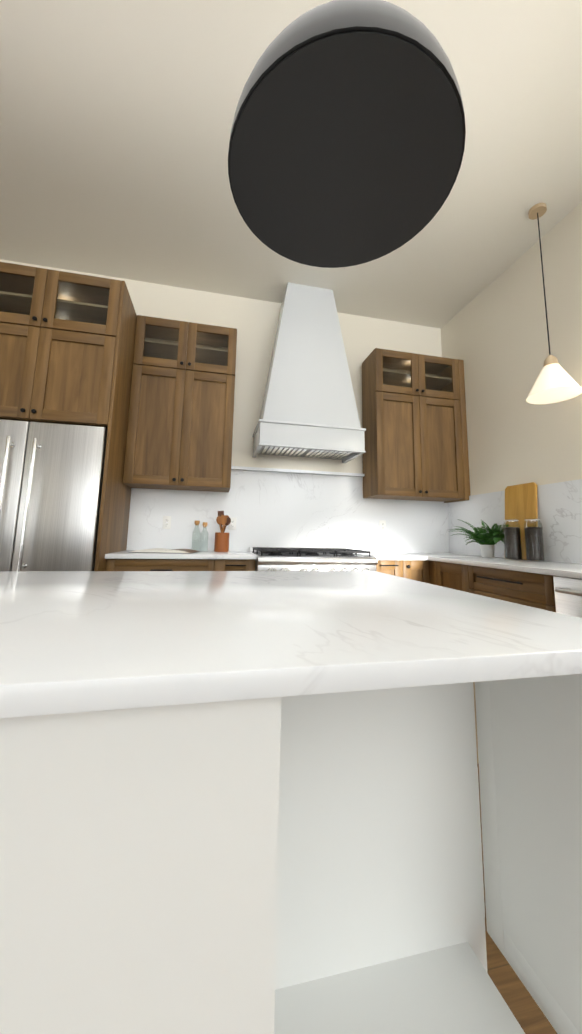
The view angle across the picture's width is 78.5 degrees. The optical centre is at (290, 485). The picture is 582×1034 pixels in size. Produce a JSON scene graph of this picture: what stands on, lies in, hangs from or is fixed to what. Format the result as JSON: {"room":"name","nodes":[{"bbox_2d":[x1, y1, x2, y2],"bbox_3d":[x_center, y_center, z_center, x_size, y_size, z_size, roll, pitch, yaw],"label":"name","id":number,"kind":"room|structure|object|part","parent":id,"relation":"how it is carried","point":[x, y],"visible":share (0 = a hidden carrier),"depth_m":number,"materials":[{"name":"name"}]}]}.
{"room":"kitchen","nodes":[
{"label":"kitchen","id":0,"kind":"room"},
{"bbox_2d":[0,259,441,490],"bbox_3d":[-0.699,-0.213,3.433,5.170,3.450,0.140,3,-8,-12],"label":"wall","id":1,"kind":"structure","parent":0,"point":[254,322],"depth_m":3.58,"materials":[{"name":"beige paint"}]},
{"bbox_2d":[123,315,236,491],"bbox_3d":[-0.943,-0.698,3.165,0.848,1.448,0.358,3,-8,-12],"label":"upper cabinet","id":2,"kind":"object","parent":1,"relation":"attached to","point":[180,423],"visible":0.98,"depth_m":3.02,"materials":[{"name":"brown wood"}]},
{"bbox_2d":[252,282,365,462],"bbox_3d":[0.160,-1.103,3.406,0.960,1.657,0.510,3,-8,-12],"label":"range hood","id":3,"kind":"object","parent":1,"relation":"attached to","point":[308,408],"visible":1,"depth_m":3.21,"materials":[{"name":"white paint"}]},
{"bbox_2d":[362,348,469,502],"bbox_3d":[1.262,-0.584,3.635,0.985,1.460,0.358,3,-8,-12],"label":"upper cabinet","id":4,"kind":"object","parent":1,"relation":"attached to","point":[414,421],"visible":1,"depth_m":3.50,"materials":[{"name":"brown wood"}]},
{"bbox_2d":[0,0,581,328],"bbox_3d":[-1.968,-2.407,0.824,8.950,0.120,11.350,3,-8,-12],"label":"ceiling","id":5,"kind":"structure","parent":0,"point":[116,119],"depth_m":2.22,"materials":[{"name":"white paint"}]},
{"bbox_2d":[228,0,465,267],"bbox_3d":[0.132,-1.484,0.938,0.520,1.593,0.520,3,-8,-12],"label":"dome pendant light","id":6,"kind":"object","parent":5,"relation":"hanging from","point":[347,139],"visible":1,"depth_m":0.72,"materials":[{"name":"black metal"}]},
{"bbox_2d":[526,203,581,403],"bbox_3d":[1.790,-1.314,2.509,0.310,1.429,0.310,3,-8,-12],"label":"pendant light","id":7,"kind":"object","parent":5,"relation":"hanging from","point":[555,382],"visible":1,"depth_m":2.40,"materials":[{"name":"white opal glass"},{"name":"light wood"},{"name":"black cord"}]},
{"bbox_2d":[441,202,581,495],"bbox_3d":[2.621,-0.629,0.016,0.150,3.450,8.000,3,-8,-12],"label":"wall","id":8,"kind":"structure","parent":0,"point":[494,336],"depth_m":2.96,"materials":[{"name":"beige paint"}]},
{"bbox_2d":[126,466,581,563],"bbox_3d":[0.624,-0.054,1.254,3.176,0.784,4.598,3,-8,-12],"label":"backsplash","id":9,"kind":"structure","parent":8,"relation":"attached to","point":[270,507],"depth_m":3.39,"materials":[{"name":"white stone"}]},
{"bbox_2d":[162,516,170,528],"bbox_3d":[-1.105,0.329,3.173,0.070,0.114,0.008,3,-8,-12],"label":"electrical outlet","id":10,"kind":"object","parent":9,"relation":"attached to","point":[166,522],"visible":1,"depth_m":3.17,"materials":[{"name":"white plastic"}]},
{"bbox_2d":[228,517,236,529],"bbox_3d":[-0.540,0.352,3.294,0.070,0.114,0.008,3,-8,-12],"label":"electrical outlet","id":11,"kind":"object","parent":9,"relation":"attached to","point":[232,525],"visible":0.96,"depth_m":3.29,"materials":[{"name":"white plastic"}]},
{"bbox_2d":[379,520,385,531],"bbox_3d":[0.929,0.409,3.610,0.070,0.114,0.008,3,-8,-12],"label":"electrical outlet","id":12,"kind":"object","parent":9,"relation":"attached to","point":[382,525],"visible":1,"depth_m":3.61,"materials":[{"name":"white plastic"}]},
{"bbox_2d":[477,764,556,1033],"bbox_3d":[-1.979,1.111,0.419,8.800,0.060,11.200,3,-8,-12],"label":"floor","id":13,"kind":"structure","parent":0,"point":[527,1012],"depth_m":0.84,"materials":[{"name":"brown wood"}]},
{"bbox_2d":[0,419,106,570],"bbox_3d":[-1.820,0.491,2.562,0.924,1.771,0.822,3,-8,-12],"label":"refrigerator","id":14,"kind":"object","parent":13,"relation":"on","point":[51,478],"visible":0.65,"depth_m":2.32,"materials":[{"name":"silver metal"}]},
{"bbox_2d":[0,262,136,570],"bbox_3d":[-2.149,-0.073,2.604,1.675,2.888,0.802,3,-8,-12],"label":"cabinet","id":15,"kind":"object","parent":13,"relation":"on","point":[67,342],"visible":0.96,"depth_m":2.50,"materials":[{"name":"brown wood"}]},
{"bbox_2d":[106,559,255,570],"bbox_3d":[-0.850,1.002,2.820,1.051,0.868,0.654,3,-8,-12],"label":"base cabinet","id":16,"kind":"object","parent":13,"relation":"on","point":[180,564],"visible":0.21,"depth_m":2.60,"materials":[{"name":"brown wood"}]},
{"bbox_2d":[105,550,256,558],"bbox_3d":[-0.839,0.556,2.875,1.051,0.032,0.634,3,-8,-12],"label":"countertop","id":17,"kind":"structure","parent":16,"relation":"on","point":[126,554],"depth_m":2.60,"materials":[{"name":"white stone"}]},
{"bbox_2d":[130,548,199,553],"bbox_3d":[-1.000,0.521,2.853,0.478,0.024,0.298,1,-8,0],"label":"cookbook","id":18,"kind":"object","parent":17,"relation":"on","point":[164,550],"visible":1,"depth_m":2.71,"materials":[{"name":"grey"}]},
{"bbox_2d":[191,520,200,549],"bbox_3d":[-0.827,0.439,3.115,0.072,0.265,0.072,3,-8,-12],"label":"bottle","id":19,"kind":"object","parent":17,"relation":"on","point":[197,523],"visible":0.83,"depth_m":3.12,"materials":[{"name":"clear glass"}]},
{"bbox_2d":[200,522,207,551],"bbox_3d":[-0.742,0.440,3.051,0.067,0.249,0.067,3,-8,-12],"label":"bottle","id":20,"kind":"object","parent":17,"relation":"on","point":[205,524],"visible":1,"depth_m":3.05,"materials":[{"name":"clear glass"}]},
{"bbox_2d":[214,511,230,551],"bbox_3d":[-0.597,0.397,3.119,0.132,0.357,0.124,3,-8,-12],"label":"utensil crock","id":21,"kind":"object","parent":17,"relation":"on","point":[221,541],"visible":1,"depth_m":3.07,"materials":[{"name":"orange ceramic"}]},
{"bbox_2d":[0,571,581,1033],"bbox_3d":[-0.918,0.689,0.716,2.955,0.900,1.110,3,-8,-12],"label":"kitchen island","id":22,"kind":"object","parent":13,"relation":"on","point":[240,801],"depth_m":0.59,"materials":[{"name":"white stone"}]},
{"bbox_3d":[0.205,0.563,1.199,0.572,0.397,0.586,3,-8,-12],"label":"microwave drawer","id":23,"kind":"part","parent":22,"relation":"part of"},
{"bbox_2d":[249,547,377,570],"bbox_3d":[0.143,1.006,2.972,0.944,0.941,0.738,3,-8,-12],"label":"range","id":24,"kind":"object","parent":13,"relation":"on","point":[300,559],"visible":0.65,"depth_m":2.75,"materials":[{"name":"silver metal"}]},
{"bbox_2d":[376,560,429,583],"bbox_3d":[1.165,1.102,3.250,1.170,0.868,0.654,3,-8,-12],"label":"base cabinet","id":25,"kind":"object","parent":13,"relation":"on","point":[417,570],"visible":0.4,"depth_m":2.96,"materials":[{"name":"brown wood"}]},
{"bbox_2d":[353,552,424,559],"bbox_3d":[0.828,0.638,3.230,0.457,0.032,0.637,3,-8,-12],"label":"countertop","id":26,"kind":"structure","parent":25,"relation":"on","point":[380,556],"depth_m":2.96,"materials":[{"name":"white stone"}]},
{"bbox_2d":[429,561,460,590],"bbox_3d":[1.528,1.045,2.799,0.656,0.868,0.493,3,-8,-12],"label":"base cabinet","id":27,"kind":"object","parent":13,"relation":"on","point":[443,574],"depth_m":2.83,"materials":[{"name":"brown wood"}]},
{"bbox_2d":[407,553,581,578],"bbox_3d":[1.810,0.405,1.442,0.696,0.032,4.578,3,-8,-12],"label":"countertop","id":28,"kind":"structure","parent":27,"relation":"on","point":[570,570],"depth_m":2.33,"materials":[{"name":"white stone"}]},
{"bbox_2d":[449,519,508,557],"bbox_3d":[1.554,0.447,3.059,0.353,0.325,0.512,3,-8,-12],"label":"fern","id":29,"kind":"object","parent":28,"relation":"on","point":[487,541],"visible":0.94,"depth_m":2.97,"materials":[{"name":"green plant"}]},
{"bbox_2d":[503,519,522,559],"bbox_3d":[1.701,0.410,2.740,0.118,0.316,0.116,3,-8,-12],"label":"jar","id":30,"kind":"object","parent":28,"relation":"on","point":[512,541],"visible":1,"depth_m":2.70,"materials":[{"name":"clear glass"}]},
{"bbox_2d":[505,482,537,560],"bbox_3d":[1.834,0.285,2.848,0.065,0.599,0.300,3,-8,-12],"label":"cutting board","id":31,"kind":"object","parent":28,"relation":"on","point":[521,503],"visible":0.69,"depth_m":2.83,"materials":[{"name":"brown wood"}]},
{"bbox_2d":[524,518,544,561],"bbox_3d":[1.788,0.395,2.622,0.118,0.316,0.116,3,-8,-12],"label":"jar","id":32,"kind":"object","parent":28,"relation":"on","point":[534,540],"visible":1,"depth_m":2.58,"materials":[{"name":"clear glass"}]},
{"bbox_2d":[457,564,555,611],"bbox_3d":[1.642,0.975,2.281,0.656,0.868,0.725,3,-8,-12],"label":"base cabinet","id":33,"kind":"object","parent":13,"relation":"on","point":[535,590],"depth_m":2.19,"materials":[{"name":"brown wood"}]},
{"bbox_2d":[553,576,581,617],"bbox_3d":[1.744,0.886,1.623,0.698,0.864,0.605,3,-8,-12],"label":"dishwasher","id":34,"kind":"object","parent":33,"relation":"in","point":[568,595],"visible":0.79,"depth_m":1.82,"materials":[{"name":"silver metal"}]}
]}

